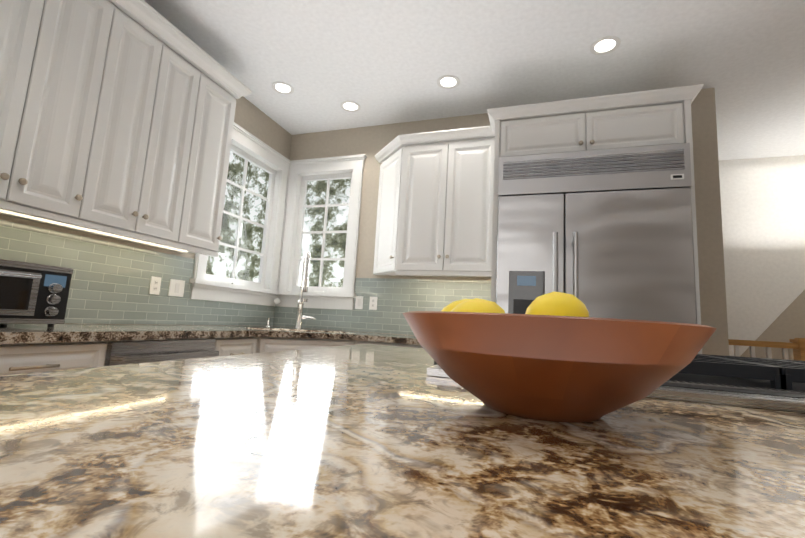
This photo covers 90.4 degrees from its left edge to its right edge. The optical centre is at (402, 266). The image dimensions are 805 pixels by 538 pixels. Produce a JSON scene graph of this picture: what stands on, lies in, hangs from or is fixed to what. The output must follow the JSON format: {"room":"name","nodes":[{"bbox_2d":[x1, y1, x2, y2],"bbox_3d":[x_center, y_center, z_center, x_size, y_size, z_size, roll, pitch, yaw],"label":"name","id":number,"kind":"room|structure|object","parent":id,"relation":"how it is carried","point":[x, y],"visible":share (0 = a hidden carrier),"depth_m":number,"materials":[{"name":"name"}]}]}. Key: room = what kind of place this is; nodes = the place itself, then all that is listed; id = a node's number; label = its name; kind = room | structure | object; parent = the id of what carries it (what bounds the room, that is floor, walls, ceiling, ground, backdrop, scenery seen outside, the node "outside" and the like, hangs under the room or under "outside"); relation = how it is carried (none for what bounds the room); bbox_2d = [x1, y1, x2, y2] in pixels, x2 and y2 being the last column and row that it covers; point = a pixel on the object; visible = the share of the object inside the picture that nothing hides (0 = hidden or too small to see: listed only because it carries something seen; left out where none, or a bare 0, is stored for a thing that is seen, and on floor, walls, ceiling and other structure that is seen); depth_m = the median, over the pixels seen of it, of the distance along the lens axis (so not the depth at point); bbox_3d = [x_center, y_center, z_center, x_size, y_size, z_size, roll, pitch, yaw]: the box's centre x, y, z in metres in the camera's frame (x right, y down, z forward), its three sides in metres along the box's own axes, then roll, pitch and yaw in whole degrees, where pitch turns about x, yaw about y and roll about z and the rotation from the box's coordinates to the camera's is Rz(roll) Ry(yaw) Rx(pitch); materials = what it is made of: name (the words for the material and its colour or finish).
{"room":"kitchen","nodes":[
{"label":"kitchen","id":0,"kind":"room"},
{"bbox_2d":[0,96,291,325],"bbox_3d":[-2.171,-0.385,1.000,0.001,2.846,6.140,1,-8,19],"label":"wall","id":1,"kind":"structure","parent":0,"point":[252,119],"depth_m":3.44,"materials":[{"name":"beige paint"}]},
{"bbox_2d":[0,0,251,256],"bbox_3d":[-1.501,-0.827,1.857,0.712,1.243,2.119,1,-8,19],"label":"upper cabinet","id":2,"kind":"object","parent":1,"relation":"attached to","point":[117,119],"visible":1,"depth_m":2.04,"materials":[{"name":"white wood"}]},
{"bbox_2d":[190,122,366,309],"bbox_3d":[-0.970,-0.402,3.367,0.934,1.445,1.120,1,-8,19],"label":"window","id":3,"kind":"structure","parent":1,"relation":"in","point":[287,200],"depth_m":3.76,"materials":[{"name":"white wood"}]},
{"bbox_2d":[144,0,804,160],"bbox_3d":[2.211,-1.540,1.289,8.100,0.001,9.100,1,-8,19],"label":"ceiling","id":4,"kind":"structure","parent":0,"point":[382,62],"depth_m":2.71,"materials":[{"name":"white paint"}]},
{"bbox_2d":[272,82,293,94],"bbox_3d":[-0.969,-1.446,3.236,0.170,0.006,0.176,5,-8,-11],"label":"recessed light","id":5,"kind":"object","parent":4,"relation":"in","point":[280,87],"depth_m":3.23,"materials":[{"name":"white"}]},
{"bbox_2d":[340,101,360,111],"bbox_3d":[-0.451,-1.387,3.458,0.170,0.006,0.176,5,-8,-11],"label":"recessed light","id":6,"kind":"object","parent":4,"relation":"in","point":[350,106],"depth_m":3.45,"materials":[{"name":"white"}]},
{"bbox_2d":[437,75,459,88],"bbox_3d":[0.348,-1.401,3.033,0.170,0.006,0.170,5,-8,-11],"label":"recessed light","id":7,"kind":"object","parent":4,"relation":"in","point":[446,81],"depth_m":3.03,"materials":[{"name":"white"}]},
{"bbox_2d":[590,36,620,54],"bbox_3d":[1.296,-1.414,2.557,0.170,0.006,0.170,5,-8,-11],"label":"recessed light","id":8,"kind":"object","parent":4,"relation":"in","point":[605,45],"depth_m":2.55,"materials":[{"name":"white"}]},
{"bbox_2d":[279,88,728,355],"bbox_3d":[0.519,0.088,3.361,3.600,2.846,0.120,1,-8,19],"label":"wall","id":9,"kind":"structure","parent":0,"point":[370,142],"depth_m":2.94,"materials":[{"name":"beige paint"}]},
{"bbox_2d":[373,125,494,276],"bbox_3d":[0.206,-0.484,3.288,1.144,1.140,0.378,1,-8,19],"label":"upper cabinet","id":10,"kind":"object","parent":9,"relation":"attached to","point":[435,207],"visible":0.92,"depth_m":3.12,"materials":[{"name":"white wood"}]},
{"bbox_2d":[719,155,804,359],"bbox_3d":[4.485,0.821,3.407,5.100,3.846,0.008,1,-8,19],"label":"wall","id":11,"kind":"structure","parent":0,"point":[763,212],"depth_m":3.88,"materials":[{"name":"beige paint"}]},
{"label":"floor","id":12,"kind":"structure","parent":0,"visible":0},
{"bbox_2d":[0,323,423,374],"bbox_3d":[-0.667,0.840,2.212,2.094,0.916,2.558,1,-8,19],"label":"base cabinet","id":13,"kind":"object","parent":12,"relation":"on","point":[28,348],"visible":0.21,"depth_m":1.90,"materials":[{"name":"white wood"}]},
{"bbox_2d":[0,259,72,327],"bbox_3d":[-1.700,0.106,1.627,0.422,0.262,0.405,1,-8,19],"label":"microwave oven","id":14,"kind":"object","parent":13,"relation":"on","point":[32,293],"visible":1,"depth_m":1.63,"materials":[{"name":"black metal"}]},
{"bbox_2d":[0,220,275,325],"bbox_3d":[-1.619,0.141,2.641,0.008,0.475,2.559,1,-8,19],"label":"tile backsplash","id":15,"kind":"structure","parent":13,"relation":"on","point":[110,283],"depth_m":2.39,"materials":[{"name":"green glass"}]},
{"bbox_2d":[149,276,161,294],"bbox_3d":[-1.618,0.123,2.615,0.008,0.115,0.072,1,-8,19],"label":"outlet","id":16,"kind":"object","parent":15,"relation":"attached to","point":[155,283],"depth_m":2.61,"materials":[{"name":"white plastic"}]},
{"bbox_2d":[168,279,184,296],"bbox_3d":[-1.566,0.147,2.772,0.008,0.115,0.118,1,-8,19],"label":"outlet","id":17,"kind":"object","parent":15,"relation":"attached to","point":[176,287],"depth_m":2.76,"materials":[{"name":"white plastic"}]},
{"bbox_2d":[294,251,314,328],"bbox_3d":[-0.820,0.195,3.363,0.196,0.655,0.282,1,-8,19],"label":"faucet","id":18,"kind":"object","parent":13,"relation":"on","point":[304,280],"visible":1,"depth_m":3.37,"materials":[{"name":"silver metal"}]},
{"bbox_2d":[272,278,490,334],"bbox_3d":[-0.214,0.337,3.499,2.065,0.475,0.008,1,-8,19],"label":"tile backsplash","id":19,"kind":"structure","parent":13,"relation":"on","point":[396,297],"depth_m":3.46,"materials":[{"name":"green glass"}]},
{"bbox_2d":[355,296,363,308],"bbox_3d":[-0.385,0.318,3.551,0.072,0.115,0.007,1,-8,19],"label":"outlet","id":20,"kind":"object","parent":19,"relation":"attached to","point":[359,299],"depth_m":3.55,"materials":[{"name":"white plastic"}]},
{"bbox_2d":[369,297,377,309],"bbox_3d":[-0.257,0.319,3.508,0.072,0.115,0.008,1,-8,19],"label":"outlet","id":21,"kind":"object","parent":19,"relation":"attached to","point":[373,300],"depth_m":3.50,"materials":[{"name":"white plastic"}]},
{"bbox_2d":[0,344,804,537],"bbox_3d":[0.603,0.672,0.523,2.120,0.930,1.398,1,-8,19],"label":"kitchen island","id":22,"kind":"object","parent":12,"relation":"on","point":[364,441],"visible":0.98,"depth_m":0.28,"materials":[{"name":"brown stone"}]},
{"bbox_2d":[403,291,716,422],"bbox_3d":[0.170,0.100,0.492,0.344,0.145,0.344,1,-8,19],"label":"fruit bowl","id":23,"kind":"object","parent":22,"relation":"on","point":[554,356],"visible":1,"depth_m":0.37,"materials":[{"name":"brown wood"}]},
{"bbox_2d":[427,364,804,412],"bbox_3d":[0.507,0.207,0.665,0.920,0.016,0.168,1,-8,19],"label":"downdraft vent","id":24,"kind":"object","parent":22,"relation":"on","point":[764,398],"visible":0.35,"depth_m":0.61,"materials":[{"name":"silver metal"}]},
{"bbox_2d":[434,354,804,390],"bbox_3d":[0.598,0.236,0.967,0.960,0.051,0.450,1,-8,19],"label":"gas cooktop","id":25,"kind":"object","parent":22,"relation":"in","point":[756,372],"visible":0.19,"depth_m":0.75,"materials":[{"name":"black metal"}]},
{"bbox_2d":[487,84,703,353],"bbox_3d":[1.205,0.212,2.679,1.242,2.492,0.688,1,-8,19],"label":"tall cabinet","id":26,"kind":"object","parent":12,"relation":"on","point":[646,118],"visible":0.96,"depth_m":2.53,"materials":[{"name":"white"}]},
{"bbox_2d":[496,143,696,323],"bbox_3d":[1.177,0.383,2.600,1.067,2.130,0.789,1,-8,19],"label":"refrigerator","id":27,"kind":"object","parent":12,"relation":"on","point":[604,233],"visible":0.56,"depth_m":2.35,"materials":[{"name":"silver metal"}]},
{"bbox_2d":[728,338,804,360],"bbox_3d":[2.555,1.064,2.883,1.682,1.290,0.752,1,-8,19],"label":"stair railing","id":28,"kind":"object","parent":12,"relation":"on","point":[797,345],"visible":0.06,"depth_m":3.14,"materials":[{"name":"brown wood"}]},
{"label":"outside","id":29,"kind":"structure","parent":0,"visible":0},
{"bbox_2d":[206,151,350,286],"bbox_3d":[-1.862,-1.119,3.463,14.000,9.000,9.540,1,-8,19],"label":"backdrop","id":30,"kind":"structure","parent":29,"point":[339,188],"depth_m":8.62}
]}

